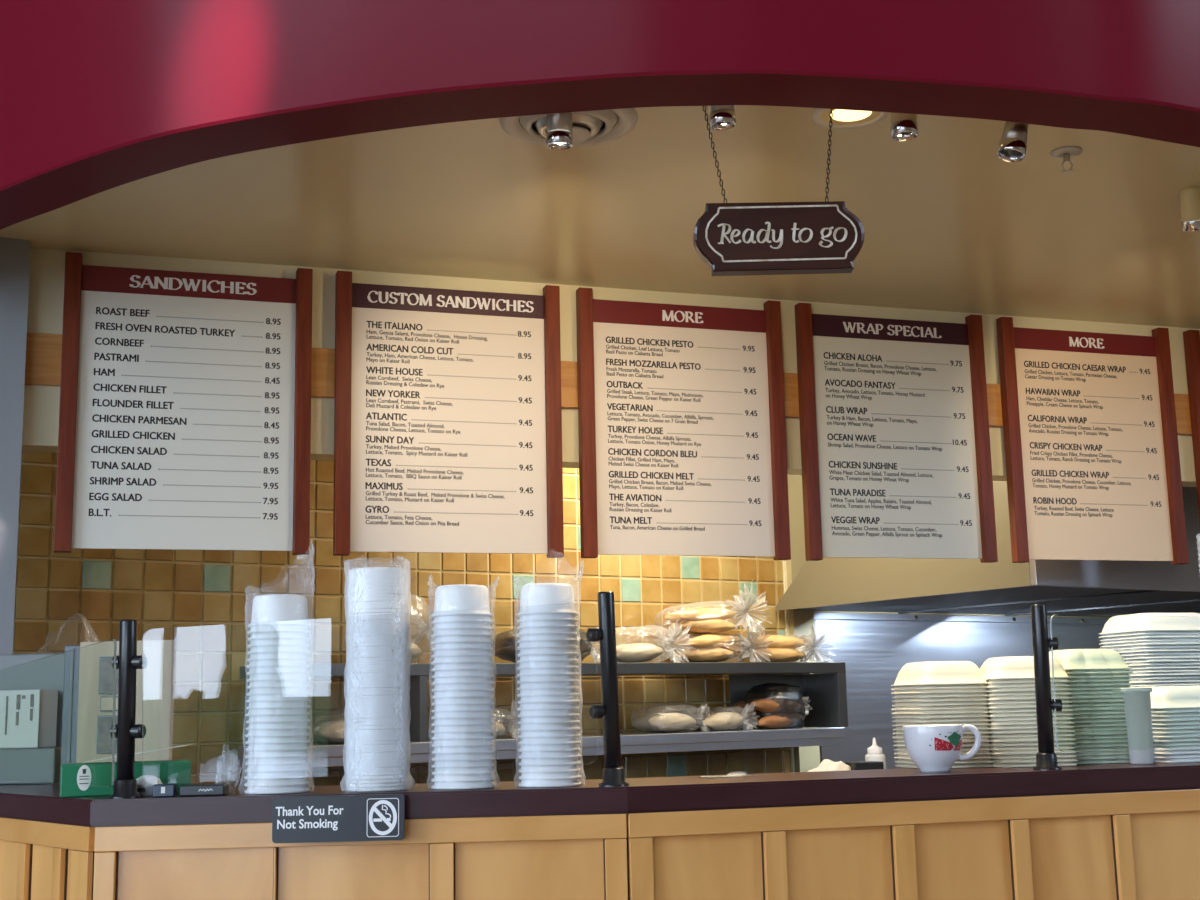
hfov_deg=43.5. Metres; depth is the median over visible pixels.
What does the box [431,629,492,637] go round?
bowl
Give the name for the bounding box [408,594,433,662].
bread bag
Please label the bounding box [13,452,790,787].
wall
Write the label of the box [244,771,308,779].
bowl
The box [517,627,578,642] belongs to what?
bowl
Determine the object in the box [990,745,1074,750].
container
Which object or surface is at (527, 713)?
bowl
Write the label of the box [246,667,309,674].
bowl
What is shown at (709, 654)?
bread roll
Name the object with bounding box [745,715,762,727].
bread roll
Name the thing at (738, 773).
paper slip
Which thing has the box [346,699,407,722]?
shallow bowl
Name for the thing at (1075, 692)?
container
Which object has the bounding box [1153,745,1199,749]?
container
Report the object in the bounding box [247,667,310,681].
bowl
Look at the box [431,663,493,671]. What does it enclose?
bowl
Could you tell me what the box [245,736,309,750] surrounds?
bowl
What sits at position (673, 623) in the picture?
bread roll
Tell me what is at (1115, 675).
container
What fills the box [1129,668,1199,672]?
container
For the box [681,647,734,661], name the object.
bread roll
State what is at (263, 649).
bowl
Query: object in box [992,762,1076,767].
container
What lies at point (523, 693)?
bowl
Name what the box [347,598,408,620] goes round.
shallow bowl
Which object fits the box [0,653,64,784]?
machine
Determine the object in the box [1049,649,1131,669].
container
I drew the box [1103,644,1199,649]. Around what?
container
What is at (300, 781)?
bowl
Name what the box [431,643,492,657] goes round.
bowl
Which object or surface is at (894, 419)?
menu board
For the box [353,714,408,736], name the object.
shallow bowl
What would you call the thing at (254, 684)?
bowl
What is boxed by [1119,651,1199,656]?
container
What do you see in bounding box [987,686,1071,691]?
container
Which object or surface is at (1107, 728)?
container
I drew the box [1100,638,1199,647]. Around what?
container
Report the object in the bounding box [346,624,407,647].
shallow bowl
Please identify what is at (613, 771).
post
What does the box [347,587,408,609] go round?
shallow bowl
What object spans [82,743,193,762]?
sheet
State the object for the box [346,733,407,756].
shallow bowl
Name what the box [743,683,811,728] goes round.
bread bag
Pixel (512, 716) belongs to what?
bread bag
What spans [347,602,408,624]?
shallow bowl
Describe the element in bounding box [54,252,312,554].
menu board
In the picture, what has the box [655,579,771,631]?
bread bag
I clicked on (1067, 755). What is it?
container
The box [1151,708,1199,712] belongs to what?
container
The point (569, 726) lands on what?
bowl
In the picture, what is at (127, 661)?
post
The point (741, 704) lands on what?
bread roll
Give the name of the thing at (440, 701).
bowl
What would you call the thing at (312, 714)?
bread bag
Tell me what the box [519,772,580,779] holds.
bowl
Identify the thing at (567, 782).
bowl
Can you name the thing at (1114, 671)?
container
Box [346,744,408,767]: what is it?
shallow bowl
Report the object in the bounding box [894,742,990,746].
container
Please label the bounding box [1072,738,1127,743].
container
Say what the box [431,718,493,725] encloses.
bowl
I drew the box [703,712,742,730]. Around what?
bread roll
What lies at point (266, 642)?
bowl
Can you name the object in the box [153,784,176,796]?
box
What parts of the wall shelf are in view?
shelf, shelf, panel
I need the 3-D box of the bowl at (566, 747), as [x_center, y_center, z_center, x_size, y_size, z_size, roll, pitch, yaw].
[-0.095,0.530,2.791,0.116,0.058,0.116,1,-10,-13]
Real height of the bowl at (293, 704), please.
0.058 m
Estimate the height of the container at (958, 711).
0.050 m
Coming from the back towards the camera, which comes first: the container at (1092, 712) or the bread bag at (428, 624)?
the bread bag at (428, 624)
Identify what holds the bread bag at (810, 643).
on the wall shelf
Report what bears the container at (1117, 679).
on the container at (1119, 683)
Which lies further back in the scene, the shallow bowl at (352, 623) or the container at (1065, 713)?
the container at (1065, 713)
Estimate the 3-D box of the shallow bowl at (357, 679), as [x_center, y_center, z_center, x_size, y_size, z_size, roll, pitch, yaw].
[-0.413,0.440,2.785,0.115,0.044,0.115,-1,-10,-1]
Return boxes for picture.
[98,717,117,751]
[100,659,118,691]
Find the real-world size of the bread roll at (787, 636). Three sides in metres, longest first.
0.240 x 0.077 x 0.064 m
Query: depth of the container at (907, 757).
3.16 m
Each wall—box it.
[0,237,30,654]
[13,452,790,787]
[786,475,819,771]
[813,611,1110,617]
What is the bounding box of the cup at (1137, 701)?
[1120,687,1153,764]
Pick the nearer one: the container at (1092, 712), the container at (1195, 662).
the container at (1092, 712)
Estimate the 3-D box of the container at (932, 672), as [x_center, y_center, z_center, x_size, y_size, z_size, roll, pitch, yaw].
[0.733,0.483,3.246,0.165,0.050,0.165,1,-10,-14]
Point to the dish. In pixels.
(144, 788)
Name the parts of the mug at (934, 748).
handle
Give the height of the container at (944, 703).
0.050 m
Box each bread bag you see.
[307,709,346,743]
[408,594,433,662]
[429,700,520,737]
[491,627,599,662]
[616,621,693,662]
[631,704,710,732]
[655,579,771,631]
[673,626,771,661]
[708,703,759,730]
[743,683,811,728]
[761,625,834,661]
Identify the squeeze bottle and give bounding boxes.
[865,738,885,768]
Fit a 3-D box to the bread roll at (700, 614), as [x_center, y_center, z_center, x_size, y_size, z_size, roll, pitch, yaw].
[0.458,0.702,6.381,0.240,0.065,0.077,0,-10,-4]
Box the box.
[60,760,190,796]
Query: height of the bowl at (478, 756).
0.058 m
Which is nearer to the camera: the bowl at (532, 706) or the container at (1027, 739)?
the bowl at (532, 706)
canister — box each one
[547,112,571,132]
[709,105,734,113]
[845,761,883,769]
[890,112,916,123]
[1000,121,1027,143]
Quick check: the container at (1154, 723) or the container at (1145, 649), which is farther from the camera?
the container at (1145, 649)
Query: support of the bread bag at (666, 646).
on the wall shelf
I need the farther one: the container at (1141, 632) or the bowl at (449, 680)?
the container at (1141, 632)
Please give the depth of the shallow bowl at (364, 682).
2.74 m
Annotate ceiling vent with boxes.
[499,108,637,146]
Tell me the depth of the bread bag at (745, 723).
6.37 m
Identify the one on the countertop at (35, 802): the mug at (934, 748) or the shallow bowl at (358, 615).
the mug at (934, 748)
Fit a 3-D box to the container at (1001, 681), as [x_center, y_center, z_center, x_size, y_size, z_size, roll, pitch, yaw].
[0.906,0.477,3.226,0.172,0.048,0.150,-1,-10,-1]
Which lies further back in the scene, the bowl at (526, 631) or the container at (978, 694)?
the container at (978, 694)
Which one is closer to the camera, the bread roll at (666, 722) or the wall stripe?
the wall stripe
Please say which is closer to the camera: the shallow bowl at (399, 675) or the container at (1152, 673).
the shallow bowl at (399, 675)
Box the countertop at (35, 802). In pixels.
[0,762,1199,826]
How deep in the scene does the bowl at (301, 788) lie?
2.70 m
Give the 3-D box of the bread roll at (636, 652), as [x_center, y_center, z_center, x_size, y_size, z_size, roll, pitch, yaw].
[0.152,0.831,6.150,0.220,0.079,0.093,1,-10,-12]
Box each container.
[891,661,987,685]
[891,684,986,689]
[891,688,987,693]
[891,705,987,709]
[892,692,988,697]
[892,696,987,701]
[892,701,987,705]
[892,709,988,713]
[892,713,988,718]
[892,717,989,722]
[893,721,989,726]
[893,725,989,730]
[893,730,989,734]
[893,734,989,738]
[894,734,990,742]
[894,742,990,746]
[894,746,990,750]
[894,750,990,754]
[894,755,991,759]
[895,759,992,763]
[895,763,991,768]
[980,656,1070,679]
[986,678,1070,683]
[987,682,1069,687]
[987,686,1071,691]
[987,691,1071,695]
[987,695,1071,699]
[987,703,1071,708]
[987,707,1072,712]
[988,699,1071,704]
[988,711,1072,716]
[988,716,1073,720]
[988,720,1074,724]
[988,724,1073,729]
[989,728,1074,733]
[989,732,1074,737]
[989,741,1075,745]
[990,736,1074,741]
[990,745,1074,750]
[990,749,1075,754]
[990,753,1076,758]
[991,758,1076,762]
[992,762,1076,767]
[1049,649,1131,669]
[1065,669,1132,673]
[1067,673,1131,677]
[1067,677,1132,682]
[1067,681,1132,686]
[1068,685,1129,690]
[1068,690,1123,698]
[1068,698,1123,702]
[1069,690,1122,694]
[1069,702,1123,706]
[1069,706,1124,710]
[1070,710,1124,714]
[1070,714,1125,718]
[1070,722,1125,726]
[1071,718,1125,722]
[1071,726,1126,730]
[1072,727,1126,735]
[1072,734,1127,739]
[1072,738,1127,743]
[1072,742,1127,747]
[1072,746,1128,751]
[1073,750,1128,755]
[1073,755,1129,759]
[1074,759,1129,763]
[1099,613,1199,634]
[1099,631,1199,637]
[1099,638,1199,644]
[1100,634,1199,641]
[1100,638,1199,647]
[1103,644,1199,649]
[1114,648,1199,652]
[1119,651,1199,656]
[1123,655,1199,659]
[1125,658,1199,662]
[1126,661,1199,666]
[1128,672,1199,676]
[1129,665,1199,669]
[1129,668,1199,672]
[1129,676,1199,682]
[1129,682,1199,686]
[1130,683,1199,686]
[1130,686,1199,708]
[1131,675,1199,679]
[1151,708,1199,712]
[1152,712,1199,716]
[1152,716,1199,721]
[1152,721,1199,725]
[1152,725,1199,729]
[1153,729,1199,733]
[1153,733,1199,737]
[1153,737,1199,741]
[1153,741,1199,745]
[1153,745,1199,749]
[1154,749,1199,754]
[1154,754,1199,758]
[1154,758,1199,762]
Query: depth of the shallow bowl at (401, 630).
2.76 m
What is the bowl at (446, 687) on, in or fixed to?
on the bowl at (443, 694)
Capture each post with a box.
[60,645,79,777]
[109,619,147,798]
[586,592,628,786]
[1031,604,1061,769]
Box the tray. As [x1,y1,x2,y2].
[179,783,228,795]
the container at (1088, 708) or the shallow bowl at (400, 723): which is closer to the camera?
the shallow bowl at (400, 723)
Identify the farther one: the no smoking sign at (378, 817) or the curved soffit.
the curved soffit
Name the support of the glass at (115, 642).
on the countertop at (35, 802)
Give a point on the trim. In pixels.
(783, 561)
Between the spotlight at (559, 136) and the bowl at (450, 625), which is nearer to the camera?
the bowl at (450, 625)
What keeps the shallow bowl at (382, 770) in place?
on the countertop at (35, 802)
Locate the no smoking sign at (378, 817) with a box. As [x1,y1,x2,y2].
[272,794,404,842]
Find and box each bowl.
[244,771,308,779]
[244,778,308,786]
[244,779,308,793]
[245,702,309,715]
[245,723,309,736]
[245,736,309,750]
[245,737,309,743]
[245,750,309,757]
[245,757,308,772]
[245,757,309,765]
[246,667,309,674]
[246,694,309,702]
[246,701,309,708]
[246,708,309,722]
[246,722,309,729]
[247,632,310,647]
[247,639,310,654]
[247,653,309,668]
[247,653,310,661]
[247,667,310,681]
[247,681,310,688]
[247,687,310,695]
[248,594,311,627]
[248,603,310,634]
[248,632,310,640]
[345,756,407,779]
[345,759,407,783]
[345,763,407,787]
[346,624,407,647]
[346,635,405,658]
[346,665,408,688]
[346,677,407,698]
[346,680,408,702]
[346,685,408,688]
[346,688,407,710]
[346,696,407,718]
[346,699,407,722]
[346,703,407,725]
[346,707,408,729]
[346,711,408,731]
[346,718,408,740]
[346,726,408,748]
[346,729,408,752]
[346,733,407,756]
[346,737,407,759]
[346,741,408,761]
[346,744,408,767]
[346,748,408,769]
[346,752,408,775]
[346,767,407,791]
[347,567,408,590]
[347,573,408,595]
[347,580,408,603]
[347,584,408,605]
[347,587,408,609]
[347,591,402,614]
[347,595,408,617]
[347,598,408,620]
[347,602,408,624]
[347,606,408,628]
[347,610,408,632]
[347,613,408,635]
[347,617,408,639]
[347,620,406,643]
[347,628,408,650]
[347,632,408,653]
[347,643,408,665]
[347,647,408,668]
[347,650,408,673]
[347,658,407,679]
[347,662,408,683]
[347,673,408,695]
[347,691,408,713]
[347,722,408,744]
[348,576,408,597]
[348,639,408,661]
[348,669,408,691]
[353,654,408,658]
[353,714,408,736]
[431,584,492,617]
[431,615,492,624]
[431,622,492,631]
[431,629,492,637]
[431,636,492,644]
[431,636,493,651]
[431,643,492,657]
[431,656,492,664]
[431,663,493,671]
[431,677,493,684]
[431,677,493,691]
[431,691,493,698]
[431,697,493,705]
[431,711,493,718]
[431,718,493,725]
[431,719,493,732]
[431,732,493,739]
[431,733,493,746]
[431,746,493,753]
[431,760,493,767]
[431,768,493,781]
[431,781,493,788]
[432,670,493,677]
[432,698,493,711]
[432,753,494,760]
[432,760,494,774]
[516,634,577,649]
[517,583,577,616]
[517,592,578,622]
[517,621,578,629]
[517,627,577,636]
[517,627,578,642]
[517,641,578,656]
[517,655,578,662]
[517,655,578,669]
[517,668,578,676]
[517,675,578,683]
[517,682,578,689]
[517,689,578,696]
[517,703,578,710]
[517,709,579,716]
[518,689,579,703]
[518,709,579,723]
[518,717,579,730]
[518,730,579,737]
[518,730,580,744]
[518,738,579,751]
[518,752,580,772]
[518,758,580,765]
[519,744,580,758]
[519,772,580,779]
[519,779,580,786]
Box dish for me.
[136,775,161,795]
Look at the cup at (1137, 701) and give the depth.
3.13 m
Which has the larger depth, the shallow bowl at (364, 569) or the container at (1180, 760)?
the container at (1180, 760)
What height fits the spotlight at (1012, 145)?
0.138 m
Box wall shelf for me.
[238,662,847,767]
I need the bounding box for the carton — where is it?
[0,690,57,748]
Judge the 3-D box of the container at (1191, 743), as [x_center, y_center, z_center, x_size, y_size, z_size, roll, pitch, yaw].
[1.277,0.621,3.300,0.230,0.048,0.200,2,-10,-17]
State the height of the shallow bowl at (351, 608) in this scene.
0.044 m
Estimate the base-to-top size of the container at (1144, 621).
0.048 m
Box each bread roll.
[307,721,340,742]
[317,721,346,742]
[408,642,421,660]
[491,720,504,736]
[616,643,663,662]
[632,713,661,731]
[648,713,695,731]
[665,609,693,622]
[671,623,708,633]
[673,634,702,648]
[677,623,707,633]
[677,647,733,661]
[680,608,735,620]
[680,619,735,632]
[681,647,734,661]
[686,633,739,648]
[692,712,715,730]
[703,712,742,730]
[712,652,737,661]
[730,701,745,712]
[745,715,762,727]
[750,699,778,712]
[753,635,803,648]
[753,648,804,661]
[757,715,804,728]
[759,636,805,648]
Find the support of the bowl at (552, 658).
on the bowl at (552, 671)
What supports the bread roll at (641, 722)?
in the bread bag at (702, 709)
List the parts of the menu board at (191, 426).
frame post, frame post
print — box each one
[5,694,33,734]
[79,769,88,783]
[929,731,961,750]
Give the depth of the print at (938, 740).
2.95 m
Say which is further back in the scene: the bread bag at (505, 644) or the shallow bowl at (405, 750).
the bread bag at (505, 644)
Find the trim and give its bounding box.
[782,560,794,771]
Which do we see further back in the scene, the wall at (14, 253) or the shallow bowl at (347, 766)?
the wall at (14, 253)
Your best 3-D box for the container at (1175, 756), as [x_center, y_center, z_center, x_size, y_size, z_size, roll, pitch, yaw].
[1.275,0.647,3.294,0.230,0.048,0.200,2,-10,-17]
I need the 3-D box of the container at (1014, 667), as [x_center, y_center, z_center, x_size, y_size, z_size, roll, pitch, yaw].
[0.904,0.469,3.227,0.172,0.048,0.150,-1,-10,-3]
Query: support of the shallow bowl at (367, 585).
on the shallow bowl at (392, 589)
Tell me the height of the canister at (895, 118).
0.100 m
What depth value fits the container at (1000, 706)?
3.14 m
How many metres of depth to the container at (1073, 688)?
3.23 m
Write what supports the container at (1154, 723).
on the container at (1173, 727)
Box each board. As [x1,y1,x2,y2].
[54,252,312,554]
[76,640,174,762]
[333,271,563,557]
[576,287,790,560]
[795,303,997,562]
[996,317,1188,564]
[1183,330,1199,520]
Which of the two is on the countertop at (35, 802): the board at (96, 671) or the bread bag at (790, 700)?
the board at (96, 671)
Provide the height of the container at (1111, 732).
0.046 m
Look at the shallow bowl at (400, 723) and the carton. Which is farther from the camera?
the carton
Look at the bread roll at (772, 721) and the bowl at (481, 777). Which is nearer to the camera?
the bowl at (481, 777)
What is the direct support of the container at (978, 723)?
on the container at (984, 727)
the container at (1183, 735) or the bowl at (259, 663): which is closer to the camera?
the bowl at (259, 663)
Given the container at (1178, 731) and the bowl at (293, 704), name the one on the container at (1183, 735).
the container at (1178, 731)
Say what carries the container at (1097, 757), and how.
on the container at (1104, 761)
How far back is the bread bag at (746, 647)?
6.40 m
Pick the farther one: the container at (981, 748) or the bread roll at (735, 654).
the bread roll at (735, 654)
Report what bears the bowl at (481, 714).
on the bowl at (478, 728)
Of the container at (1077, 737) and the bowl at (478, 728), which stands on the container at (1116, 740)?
the container at (1077, 737)
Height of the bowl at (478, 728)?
0.058 m
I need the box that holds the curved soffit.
[0,0,1199,229]
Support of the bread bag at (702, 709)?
on the wall shelf
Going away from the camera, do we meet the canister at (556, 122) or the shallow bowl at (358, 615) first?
the shallow bowl at (358, 615)
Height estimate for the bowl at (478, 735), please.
0.058 m
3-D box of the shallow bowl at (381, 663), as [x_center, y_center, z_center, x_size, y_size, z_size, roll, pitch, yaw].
[-0.412,0.414,2.790,0.115,0.044,0.115,-7,-11,30]
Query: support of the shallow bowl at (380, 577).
on the shallow bowl at (357, 582)
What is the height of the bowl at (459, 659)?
0.058 m
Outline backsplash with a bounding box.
[814,612,1109,768]
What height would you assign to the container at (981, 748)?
0.050 m
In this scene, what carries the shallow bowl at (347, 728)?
on the shallow bowl at (351, 732)
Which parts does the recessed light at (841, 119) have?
bulb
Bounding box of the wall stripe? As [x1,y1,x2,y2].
[25,332,1191,434]
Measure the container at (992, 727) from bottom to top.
0.048 m
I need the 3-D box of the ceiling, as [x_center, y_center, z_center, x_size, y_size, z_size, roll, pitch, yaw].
[0.593,-0.365,6.351,8.000,0.080,6.756,-1,-10,0]
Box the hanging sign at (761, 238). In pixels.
[693,106,864,275]
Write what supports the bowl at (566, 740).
on the bowl at (566, 747)
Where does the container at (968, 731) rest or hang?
on the container at (986, 735)
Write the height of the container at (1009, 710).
0.048 m
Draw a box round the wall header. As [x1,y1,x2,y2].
[22,248,1199,486]
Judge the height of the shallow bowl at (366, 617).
0.044 m
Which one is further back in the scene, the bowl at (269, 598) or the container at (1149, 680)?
the container at (1149, 680)
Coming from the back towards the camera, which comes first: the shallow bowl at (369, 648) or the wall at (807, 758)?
the wall at (807, 758)
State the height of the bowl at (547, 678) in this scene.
0.058 m
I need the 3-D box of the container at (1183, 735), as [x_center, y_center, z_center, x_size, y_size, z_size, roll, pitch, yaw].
[1.274,0.604,3.300,0.230,0.048,0.200,2,-10,-16]
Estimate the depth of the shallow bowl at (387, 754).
2.71 m
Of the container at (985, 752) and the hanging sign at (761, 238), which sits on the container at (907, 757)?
the container at (985, 752)
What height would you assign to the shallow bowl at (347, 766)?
0.044 m
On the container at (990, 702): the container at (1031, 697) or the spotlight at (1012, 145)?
the container at (1031, 697)
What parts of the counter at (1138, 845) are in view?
rail, rail, rail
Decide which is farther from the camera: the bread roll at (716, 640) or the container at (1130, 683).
the bread roll at (716, 640)
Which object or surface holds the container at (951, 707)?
on the container at (958, 711)
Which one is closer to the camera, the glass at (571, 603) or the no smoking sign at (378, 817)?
the no smoking sign at (378, 817)
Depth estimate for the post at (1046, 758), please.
3.02 m
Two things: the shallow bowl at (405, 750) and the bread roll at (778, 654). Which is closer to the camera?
the shallow bowl at (405, 750)
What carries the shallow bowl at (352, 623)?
on the shallow bowl at (357, 627)
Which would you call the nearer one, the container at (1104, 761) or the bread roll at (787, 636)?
the container at (1104, 761)
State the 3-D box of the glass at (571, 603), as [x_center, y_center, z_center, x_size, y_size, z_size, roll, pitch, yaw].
[-0.412,0.436,2.711,0.819,0.308,0.006,-1,-10,-3]
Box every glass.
[1,639,116,786]
[142,603,596,783]
[1050,614,1199,751]
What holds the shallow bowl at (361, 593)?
on the shallow bowl at (373, 596)
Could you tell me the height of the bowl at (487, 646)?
0.058 m
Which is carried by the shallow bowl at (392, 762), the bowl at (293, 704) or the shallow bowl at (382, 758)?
the shallow bowl at (382, 758)
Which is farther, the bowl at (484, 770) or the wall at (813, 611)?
the wall at (813, 611)
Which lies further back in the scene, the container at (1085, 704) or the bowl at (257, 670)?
the container at (1085, 704)
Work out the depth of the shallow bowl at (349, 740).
2.72 m
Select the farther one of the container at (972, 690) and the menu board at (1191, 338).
the menu board at (1191, 338)
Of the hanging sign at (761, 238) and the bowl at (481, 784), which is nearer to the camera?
the bowl at (481, 784)
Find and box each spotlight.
[546,112,572,149]
[709,105,736,129]
[890,112,917,140]
[996,121,1027,161]
[1179,187,1199,231]
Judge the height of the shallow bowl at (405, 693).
0.044 m
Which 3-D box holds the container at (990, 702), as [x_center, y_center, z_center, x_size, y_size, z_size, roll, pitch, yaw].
[0.905,0.519,3.217,0.172,0.048,0.150,-1,-10,-1]
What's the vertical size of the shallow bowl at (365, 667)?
0.044 m
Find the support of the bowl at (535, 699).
on the bowl at (527, 713)
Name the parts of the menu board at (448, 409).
frame post, frame post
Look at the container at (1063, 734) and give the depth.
3.13 m
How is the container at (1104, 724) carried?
on the container at (1107, 728)
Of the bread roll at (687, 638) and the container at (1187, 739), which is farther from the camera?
the bread roll at (687, 638)
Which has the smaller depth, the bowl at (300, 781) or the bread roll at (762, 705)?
the bowl at (300, 781)
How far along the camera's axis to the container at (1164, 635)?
3.82 m
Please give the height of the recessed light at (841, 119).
0.014 m
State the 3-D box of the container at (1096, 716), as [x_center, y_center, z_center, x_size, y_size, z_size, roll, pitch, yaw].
[1.063,0.565,3.293,0.165,0.046,0.150,0,-10,-10]
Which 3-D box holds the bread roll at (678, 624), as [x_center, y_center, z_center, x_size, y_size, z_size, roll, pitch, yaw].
[0.439,0.755,6.444,0.240,0.064,0.077,1,-10,-6]
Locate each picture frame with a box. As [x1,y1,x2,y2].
[96,715,117,752]
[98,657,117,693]
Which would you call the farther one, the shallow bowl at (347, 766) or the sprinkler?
the sprinkler
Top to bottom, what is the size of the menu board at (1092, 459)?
0.885 m
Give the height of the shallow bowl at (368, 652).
0.044 m
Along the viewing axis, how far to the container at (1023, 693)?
3.15 m
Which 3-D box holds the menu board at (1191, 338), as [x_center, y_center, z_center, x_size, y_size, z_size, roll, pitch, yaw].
[2.564,-0.003,5.709,0.720,0.885,0.040,2,-10,-18]
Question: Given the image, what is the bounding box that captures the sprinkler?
[1050,146,1081,173]
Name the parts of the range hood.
panel, panel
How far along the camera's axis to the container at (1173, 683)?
3.79 m
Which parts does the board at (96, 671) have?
caption frame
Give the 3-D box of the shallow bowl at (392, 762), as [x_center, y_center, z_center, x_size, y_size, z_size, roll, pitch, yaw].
[-0.410,0.588,2.759,0.115,0.044,0.115,-2,-10,6]
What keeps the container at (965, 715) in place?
on the container at (972, 719)
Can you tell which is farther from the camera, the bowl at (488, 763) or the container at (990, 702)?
the container at (990, 702)
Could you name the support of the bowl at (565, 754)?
on the bowl at (565, 761)
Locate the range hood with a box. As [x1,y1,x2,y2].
[776,481,1199,616]
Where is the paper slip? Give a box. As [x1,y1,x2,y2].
[696,771,756,777]
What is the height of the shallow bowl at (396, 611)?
0.044 m
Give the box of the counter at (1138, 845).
[0,789,1199,899]
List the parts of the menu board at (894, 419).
frame post, frame post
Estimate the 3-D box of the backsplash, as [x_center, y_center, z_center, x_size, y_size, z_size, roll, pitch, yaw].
[2.445,1.678,7.818,3.454,1.608,0.026,5,-11,-33]
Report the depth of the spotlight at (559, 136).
3.45 m
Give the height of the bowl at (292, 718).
0.058 m
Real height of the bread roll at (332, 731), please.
0.078 m
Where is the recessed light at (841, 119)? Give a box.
[813,108,888,128]
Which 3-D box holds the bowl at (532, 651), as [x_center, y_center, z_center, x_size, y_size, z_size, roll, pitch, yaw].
[-0.098,0.357,2.820,0.116,0.058,0.116,4,-11,-29]
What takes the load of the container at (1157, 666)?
on the container at (1186, 669)
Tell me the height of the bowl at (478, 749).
0.058 m
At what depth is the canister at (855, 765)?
4.38 m
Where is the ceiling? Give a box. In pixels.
[0,105,1199,328]
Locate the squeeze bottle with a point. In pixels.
(874, 752)
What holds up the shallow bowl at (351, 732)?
on the shallow bowl at (385, 735)
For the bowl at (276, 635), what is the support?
on the bowl at (266, 642)
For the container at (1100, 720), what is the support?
on the container at (1104, 724)
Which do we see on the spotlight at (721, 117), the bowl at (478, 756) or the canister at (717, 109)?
the canister at (717, 109)
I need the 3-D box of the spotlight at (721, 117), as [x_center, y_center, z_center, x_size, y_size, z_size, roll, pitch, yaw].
[0.280,-0.806,3.460,0.066,0.130,0.063,-1,-10,0]
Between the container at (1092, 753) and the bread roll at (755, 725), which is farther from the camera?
the bread roll at (755, 725)
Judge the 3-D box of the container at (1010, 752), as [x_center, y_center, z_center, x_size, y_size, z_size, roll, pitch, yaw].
[0.906,0.621,3.199,0.172,0.048,0.150,-1,-10,-2]
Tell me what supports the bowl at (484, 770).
on the bowl at (481, 777)
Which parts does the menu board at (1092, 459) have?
frame post, frame post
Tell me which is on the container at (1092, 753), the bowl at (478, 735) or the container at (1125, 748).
the container at (1125, 748)
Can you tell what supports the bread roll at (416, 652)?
in the bread bag at (428, 624)
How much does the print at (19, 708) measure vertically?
0.088 m
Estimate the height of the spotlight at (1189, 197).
0.134 m
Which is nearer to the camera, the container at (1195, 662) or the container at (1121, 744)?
the container at (1121, 744)
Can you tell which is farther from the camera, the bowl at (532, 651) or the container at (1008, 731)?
the container at (1008, 731)
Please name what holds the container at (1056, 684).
on the container at (1064, 688)
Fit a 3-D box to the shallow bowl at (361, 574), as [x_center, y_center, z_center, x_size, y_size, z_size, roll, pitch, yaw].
[-0.416,0.253,2.817,0.115,0.044,0.115,4,-11,-29]
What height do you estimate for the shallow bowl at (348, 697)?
0.044 m
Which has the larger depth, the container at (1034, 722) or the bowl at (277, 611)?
the container at (1034, 722)
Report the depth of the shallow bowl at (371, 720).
2.72 m
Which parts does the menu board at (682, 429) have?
frame post, frame post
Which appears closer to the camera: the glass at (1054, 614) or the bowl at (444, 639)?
the bowl at (444, 639)
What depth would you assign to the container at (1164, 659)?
3.80 m
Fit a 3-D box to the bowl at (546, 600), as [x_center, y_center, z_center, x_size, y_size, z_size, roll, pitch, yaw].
[-0.099,0.296,2.831,0.116,0.058,0.116,-2,-10,6]
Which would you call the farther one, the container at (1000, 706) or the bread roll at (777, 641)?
the bread roll at (777, 641)
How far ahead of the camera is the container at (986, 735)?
3.17 m
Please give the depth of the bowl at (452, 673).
2.75 m
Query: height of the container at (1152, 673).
0.048 m
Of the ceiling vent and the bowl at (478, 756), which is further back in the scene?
the ceiling vent
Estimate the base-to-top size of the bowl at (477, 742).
0.058 m
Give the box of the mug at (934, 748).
[903,724,980,772]
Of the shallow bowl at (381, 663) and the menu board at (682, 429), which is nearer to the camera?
the shallow bowl at (381, 663)
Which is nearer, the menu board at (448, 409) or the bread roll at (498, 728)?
the menu board at (448, 409)
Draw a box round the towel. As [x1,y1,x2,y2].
[807,759,850,771]
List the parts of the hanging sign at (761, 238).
chain, chain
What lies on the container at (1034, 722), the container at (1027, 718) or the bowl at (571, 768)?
the container at (1027, 718)
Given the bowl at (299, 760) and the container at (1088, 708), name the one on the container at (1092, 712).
the container at (1088, 708)

